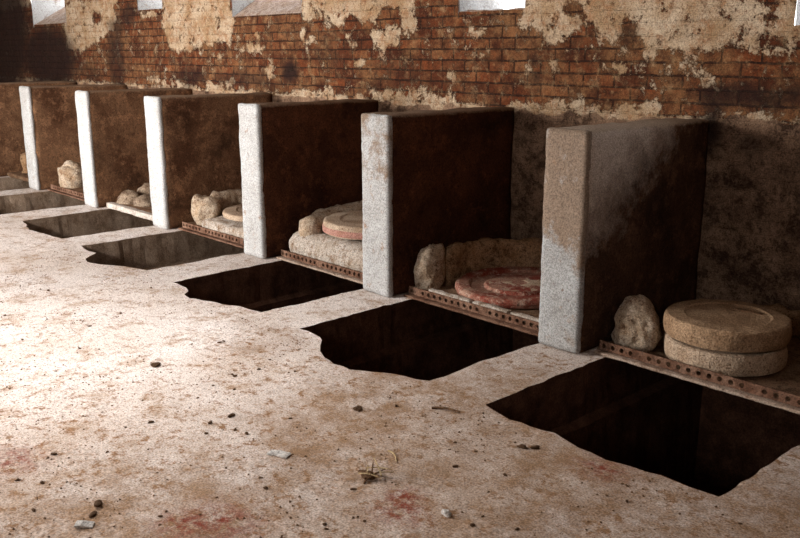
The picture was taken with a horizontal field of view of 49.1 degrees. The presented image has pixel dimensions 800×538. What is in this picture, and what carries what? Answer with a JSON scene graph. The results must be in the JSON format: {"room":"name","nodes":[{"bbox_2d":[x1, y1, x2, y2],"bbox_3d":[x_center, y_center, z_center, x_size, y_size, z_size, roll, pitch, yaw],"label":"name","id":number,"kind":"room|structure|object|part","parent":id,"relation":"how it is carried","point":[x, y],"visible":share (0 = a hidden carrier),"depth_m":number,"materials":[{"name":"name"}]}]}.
{"room":"abandoned mill","nodes":[
{"label":"abandoned mill","id":0,"kind":"room"},
{"bbox_2d":[0,81,76,175],"bbox_3d":[-4.757,-1.832,11.355,1.198,1.171,0.276,-12,18,-41],"label":"wall","id":1,"kind":"structure","parent":0,"point":[12,144],"depth_m":11.06,"materials":[{"name":"brown paint"}]},
{"bbox_2d":[19,84,126,189],"bbox_3d":[-3.766,-1.567,10.289,1.198,1.170,0.278,-12,18,-41],"label":"wall","id":2,"kind":"structure","parent":0,"point":[49,114],"depth_m":9.95,"materials":[{"name":"brown paint"}]},
{"bbox_2d":[75,88,192,207],"bbox_3d":[-2.723,-1.290,9.166,1.194,1.168,0.277,-12,18,-41],"label":"wall","id":3,"kind":"structure","parent":0,"point":[112,135],"depth_m":8.85,"materials":[{"name":"brown paint"}]},
{"bbox_2d":[144,92,271,228],"bbox_3d":[-1.718,-1.022,8.089,1.196,1.168,0.283,-12,18,-41],"label":"wall","id":4,"kind":"structure","parent":0,"point":[193,147],"depth_m":7.79,"materials":[{"name":"brown paint"}]},
{"bbox_2d":[238,99,377,258],"bbox_3d":[-0.690,-0.749,6.984,1.196,1.170,0.276,-12,18,-41],"label":"wall","id":5,"kind":"structure","parent":0,"point":[298,159],"depth_m":6.71,"materials":[{"name":"brown paint"}]},
{"bbox_2d":[0,176,799,537],"bbox_3d":[-4.352,0.015,6.303,7.796,0.015,16.100,-12,18,-41],"label":"floor","id":6,"kind":"structure","parent":0,"point":[322,396],"depth_m":3.56,"materials":[{"name":"beige concrete"}]},
{"bbox_2d":[0,177,28,190],"bbox_3d":[-4.600,-0.564,10.722,1.933,1.000,1.123,-12,18,-41],"label":"pit","id":7,"kind":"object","parent":6,"relation":"in","point":[7,183],"depth_m":11.08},
{"bbox_2d":[7,152,28,181],"bbox_3d":[-4.205,-1.302,10.974,1.033,0.322,1.206,-12,18,-41],"label":"rocks","id":8,"kind":"object","parent":6,"relation":"on","point":[22,175],"visible":0.09,"depth_m":10.99,"materials":[{"name":"stone"}]},
{"bbox_2d":[0,191,85,214],"bbox_3d":[-3.603,-0.292,9.623,1.971,1.000,1.197,-12,18,-41],"label":"pit","id":9,"kind":"object","parent":6,"relation":"in","point":[16,203],"depth_m":9.84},
{"bbox_2d":[47,184,84,200],"bbox_3d":[-3.588,-0.822,9.550,0.049,0.068,1.250,-12,18,-41],"label":"rail","id":10,"kind":"object","parent":6,"relation":"on","point":[54,188],"visible":0.74,"depth_m":9.63,"materials":[{"name":"metal"}]},
{"bbox_2d":[56,160,83,195],"bbox_3d":[-3.197,-1.047,9.868,1.034,0.358,1.281,-12,18,-41],"label":"rock","id":11,"kind":"object","parent":6,"relation":"on","point":[70,173],"visible":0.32,"depth_m":9.77,"materials":[{"name":"stone"}]},
{"bbox_2d":[74,520,94,528],"bbox_3d":[-1.051,0.850,2.917,0.062,0.016,0.041,-1,14,-3],"label":"flake","id":12,"kind":"object","parent":6,"relation":"on","point":[80,524],"visible":1,"depth_m":2.91,"materials":[{"name":"white stone"}]},
{"bbox_2d":[89,511,97,517],"bbox_3d":[-1.047,0.836,2.987,0.022,0.013,0.044,2,14,8],"label":"clod","id":13,"kind":"object","parent":6,"relation":"on","point":[92,514],"visible":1,"depth_m":2.98,"materials":[{"name":"brown soil"}]},
{"bbox_2d":[23,209,169,245],"bbox_3d":[-2.564,-0.018,8.519,1.956,1.000,1.154,-12,18,-41],"label":"pit","id":14,"kind":"object","parent":6,"relation":"in","point":[105,220],"depth_m":8.65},
{"bbox_2d":[94,500,101,506],"bbox_3d":[-1.051,0.818,3.049,0.030,0.024,0.049,-6,15,-21],"label":"clod","id":15,"kind":"object","parent":6,"relation":"on","point":[97,503],"visible":1,"depth_m":3.04,"materials":[{"name":"brown soil"}]},
{"bbox_2d":[106,202,152,220],"bbox_3d":[-2.552,-0.549,8.467,0.071,0.060,1.197,-12,18,-41],"label":"beam","id":16,"kind":"structure","parent":6,"relation":"on","point":[123,208],"depth_m":8.51,"materials":[{"name":"white stone"}]},
{"bbox_2d":[115,183,151,212],"bbox_3d":[-2.157,-0.718,8.797,1.051,0.236,1.225,-12,18,-41],"label":"rocks","id":17,"kind":"object","parent":6,"relation":"on","point":[140,199],"visible":0.25,"depth_m":8.76,"materials":[{"name":"stone"}]},
{"bbox_2d":[150,362,160,367],"bbox_3d":[-1.226,0.480,4.398,0.049,0.020,0.054,13,19,43],"label":"clod","id":18,"kind":"object","parent":6,"relation":"on","point":[155,364],"visible":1,"depth_m":4.38,"materials":[{"name":"brown soil"}]},
{"bbox_2d":[82,231,265,280],"bbox_3d":[-1.606,0.259,7.400,2.080,1.000,1.151,-12,18,-41],"label":"pit","id":19,"kind":"object","parent":6,"relation":"in","point":[149,252],"depth_m":7.61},
{"bbox_2d":[178,221,243,248],"bbox_3d":[-1.548,-0.279,7.359,0.048,0.068,1.224,-12,18,-41],"label":"rail","id":20,"kind":"object","parent":6,"relation":"on","point":[239,242],"visible":0.79,"depth_m":7.40,"materials":[{"name":"metal"}]},
{"bbox_2d":[187,188,243,241],"bbox_3d":[-1.153,-0.488,7.683,1.025,0.325,1.260,-12,18,-41],"label":"rocks","id":21,"kind":"object","parent":6,"relation":"on","point":[206,211],"visible":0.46,"depth_m":7.65,"materials":[{"name":"stone"}]},
{"bbox_2d":[222,204,242,221],"bbox_3d":[-1.164,-0.497,7.645,0.767,0.065,0.760,-12,18,-41],"label":"millstone","id":22,"kind":"object","parent":21,"relation":"on","point":[235,213],"visible":0.19,"depth_m":7.46,"materials":[{"name":"stone"}]},
{"bbox_2d":[266,449,290,458],"bbox_3d":[-0.472,0.722,3.424,0.091,0.010,0.049,6,15,24],"label":"flake","id":23,"kind":"object","parent":6,"relation":"on","point":[282,454],"visible":1,"depth_m":3.42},
{"bbox_2d":[174,260,394,313],"bbox_3d":[-0.577,0.520,6.348,2.006,1.000,1.077,-12,18,-41],"label":"pit","id":24,"kind":"object","parent":6,"relation":"in","point":[278,284],"depth_m":6.58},
{"bbox_2d":[276,249,362,283],"bbox_3d":[-0.550,-0.013,6.287,0.049,0.068,1.136,-12,18,-41],"label":"rail","id":25,"kind":"object","parent":6,"relation":"on","point":[318,266],"visible":0.9,"depth_m":6.31,"materials":[{"name":"metal"}]},
{"bbox_2d":[283,200,362,276],"bbox_3d":[-0.153,-0.317,6.587,1.016,0.559,1.167,-12,18,-41],"label":"rocks","id":26,"kind":"object","parent":6,"relation":"on","point":[311,241],"visible":0.17,"depth_m":6.43,"materials":[{"name":"stone"}]},
{"bbox_2d":[322,210,362,239],"bbox_3d":[-0.186,-0.334,6.540,0.786,0.110,0.786,-12,18,-41],"label":"millstone","id":27,"kind":"object","parent":26,"relation":"on","point":[348,224],"visible":0.37,"depth_m":6.33,"materials":[{"name":"stone"}]},
{"bbox_2d":[353,405,361,411],"bbox_3d":[-0.185,0.614,3.859,0.044,0.016,0.049,9,16,31],"label":"clod","id":28,"kind":"object","parent":6,"relation":"on","point":[358,408],"visible":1,"depth_m":3.85,"materials":[{"name":"brown soil"}]},
{"bbox_2d":[358,457,393,483],"bbox_3d":[-0.104,0.755,3.253,0.118,0.043,0.117,-12,18,-41],"label":"twigs","id":29,"kind":"object","parent":6,"relation":"on","point":[366,474],"visible":1,"depth_m":3.24,"materials":[{"name":"plant"}]},
{"bbox_2d":[0,247,795,537],"bbox_3d":[-1.394,0.488,4.387,1.949,0.021,6.210,-12,18,-41],"label":"crumbs","id":30,"kind":"object","parent":6,"relation":"on","point":[299,496],"visible":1,"depth_m":3.67,"materials":[{"name":"brown soil"}]},
{"bbox_2d":[432,406,459,412],"bbox_3d":[0.202,0.616,3.848,0.132,0.015,0.020,5,15,21],"label":"stick","id":31,"kind":"object","parent":6,"relation":"on","point":[433,407],"visible":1,"depth_m":3.85,"materials":[{"name":"brown wood"}]},
{"bbox_2d":[441,509,451,516],"bbox_3d":[0.157,0.828,2.981,0.026,0.022,0.041,-12,18,-41],"label":"chip","id":32,"kind":"object","parent":6,"relation":"on","point":[445,512],"visible":1,"depth_m":2.97,"materials":[{"name":"white stone"}]},
{"bbox_2d":[300,299,593,380],"bbox_3d":[0.387,0.787,5.267,2.069,1.000,1.135,-12,18,-41],"label":"pit","id":33,"kind":"object","parent":6,"relation":"in","point":[415,339],"depth_m":5.64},
{"bbox_2d":[403,286,538,335],"bbox_3d":[0.428,0.247,5.236,0.049,0.068,1.164,-12,18,-41],"label":"rail","id":34,"kind":"object","parent":6,"relation":"on","point":[482,313],"visible":0.94,"depth_m":5.22,"materials":[{"name":"metal"}]},
{"bbox_2d":[408,237,542,328],"bbox_3d":[0.825,0.031,5.558,1.021,0.338,1.201,-12,18,-41],"label":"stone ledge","id":35,"kind":"object","parent":6,"relation":"on","point":[437,268],"visible":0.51,"depth_m":5.73,"materials":[{"name":"stone"}]},
{"bbox_2d":[455,266,540,308],"bbox_3d":[0.757,0.112,5.557,0.815,0.085,0.811,4,14,16],"label":"millstone","id":36,"kind":"object","parent":35,"relation":"on","point":[513,287],"visible":0.69,"depth_m":5.48,"materials":[{"name":"red stone"}]},
{"bbox_2d":[517,444,527,448],"bbox_3d":[0.490,0.709,3.494,0.052,0.019,0.024,7,15,26],"label":"clod","id":37,"kind":"object","parent":6,"relation":"on","point":[523,446],"visible":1,"depth_m":3.49,"materials":[{"name":"brown soil"}]},
{"bbox_2d":[530,445,539,448],"bbox_3d":[0.536,0.710,3.486,0.044,0.017,0.021,-2,14,-8],"label":"clod","id":38,"kind":"object","parent":6,"relation":"on","point":[533,446],"visible":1,"depth_m":3.48,"materials":[{"name":"brown soil"}]},
{"bbox_2d":[486,357,799,496],"bbox_3d":[1.429,1.044,4.230,1.955,1.000,1.164,-12,18,-41],"label":"pit","id":39,"kind":"object","parent":6,"relation":"in","point":[690,434],"depth_m":4.90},
{"bbox_2d":[593,340,799,414],"bbox_3d":[1.431,0.513,4.158,0.048,0.067,1.207,-12,18,-41],"label":"rail","id":40,"kind":"object","parent":6,"relation":"on","point":[751,391],"visible":1,"depth_m":4.16,"materials":[{"name":"metal"}]},
{"bbox_2d":[597,294,799,407],"bbox_3d":[1.833,0.306,4.487,1.035,0.323,1.242,-12,18,-41],"label":"stone ledge","id":41,"kind":"object","parent":6,"relation":"on","point":[638,327],"visible":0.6,"depth_m":4.49,"materials":[{"name":"stone"}]},
{"bbox_2d":[664,332,787,376],"bbox_3d":[1.634,0.393,4.415,0.591,0.121,0.585,-12,18,-41],"label":"millstone","id":42,"kind":"object","parent":41,"relation":"on","point":[722,362],"visible":0.44,"depth_m":4.17,"materials":[{"name":"stone"}]},
{"bbox_2d":[663,299,791,352],"bbox_3d":[1.635,0.278,4.388,0.603,0.114,0.603,-12,18,-41],"label":"millstone","id":43,"kind":"object","parent":42,"relation":"on","point":[711,324],"visible":1,"depth_m":4.24,"materials":[{"name":"beige stone"}]},
{"bbox_2d":[0,0,799,309],"bbox_3d":[-1.479,-2.137,8.445,0.027,3.150,16.100,-12,18,-41],"label":"wall","id":44,"kind":"structure","parent":0,"point":[734,65],"depth_m":5.98,"materials":[{"name":"orange brick"}]},
{"bbox_2d":[31,0,66,25],"bbox_3d":[-4.570,-3.728,11.961,0.504,0.868,1.176,-12,18,-41],"label":"window","id":45,"kind":"structure","parent":44,"relation":"in","point":[43,11],"depth_m":12.33,"materials":[{"name":"white"}]},
{"bbox_3d":[-4.573,-3.469,12.024,0.474,0.335,1.160,-12,18,-41],"label":"sill","id":46,"kind":"part","parent":45,"relation":"part of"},
{"bbox_2d":[137,0,161,9],"bbox_3d":[-2.600,-3.242,9.821,0.486,0.782,0.595,-12,18,-41],"label":"window","id":47,"kind":"structure","parent":44,"relation":"in","point":[142,4],"depth_m":10.03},
{"bbox_2d":[231,0,301,20],"bbox_3d":[-1.073,-2.778,8.195,0.486,0.903,1.154,-12,18,-41],"label":"window","id":48,"kind":"structure","parent":44,"relation":"in","point":[239,7],"depth_m":8.34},
{"bbox_2d":[458,0,524,17],"bbox_3d":[0.813,-2.252,6.176,0.486,0.953,0.638,-12,18,-41],"label":"window","id":49,"kind":"structure","parent":44,"relation":"in","point":[463,5],"depth_m":6.43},
{"bbox_3d":[0.817,-1.834,6.284,0.474,0.090,0.620,-12,18,-41],"label":"sill","id":50,"kind":"part","parent":49,"relation":"part of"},
{"bbox_2d":[795,0,799,24],"bbox_3d":[2.639,-1.691,4.233,0.486,1.108,1.167,-12,18,-41],"label":"window","id":51,"kind":"structure","parent":44,"relation":"in","point":[797,22],"depth_m":4.61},
{"bbox_2d":[361,107,513,296],"bbox_3d":[0.276,-0.490,5.943,1.194,1.168,0.279,-12,18,-41],"label":"wall","id":52,"kind":"structure","parent":0,"point":[431,177],"depth_m":5.68,"materials":[{"name":"brown paint"}]},
{"bbox_2d":[538,118,709,353],"bbox_3d":[1.267,-0.229,4.882,1.196,1.170,0.278,-12,18,-41],"label":"wall","id":53,"kind":"structure","parent":0,"point":[623,202],"depth_m":4.61,"materials":[{"name":"brown paint"}]}
]}

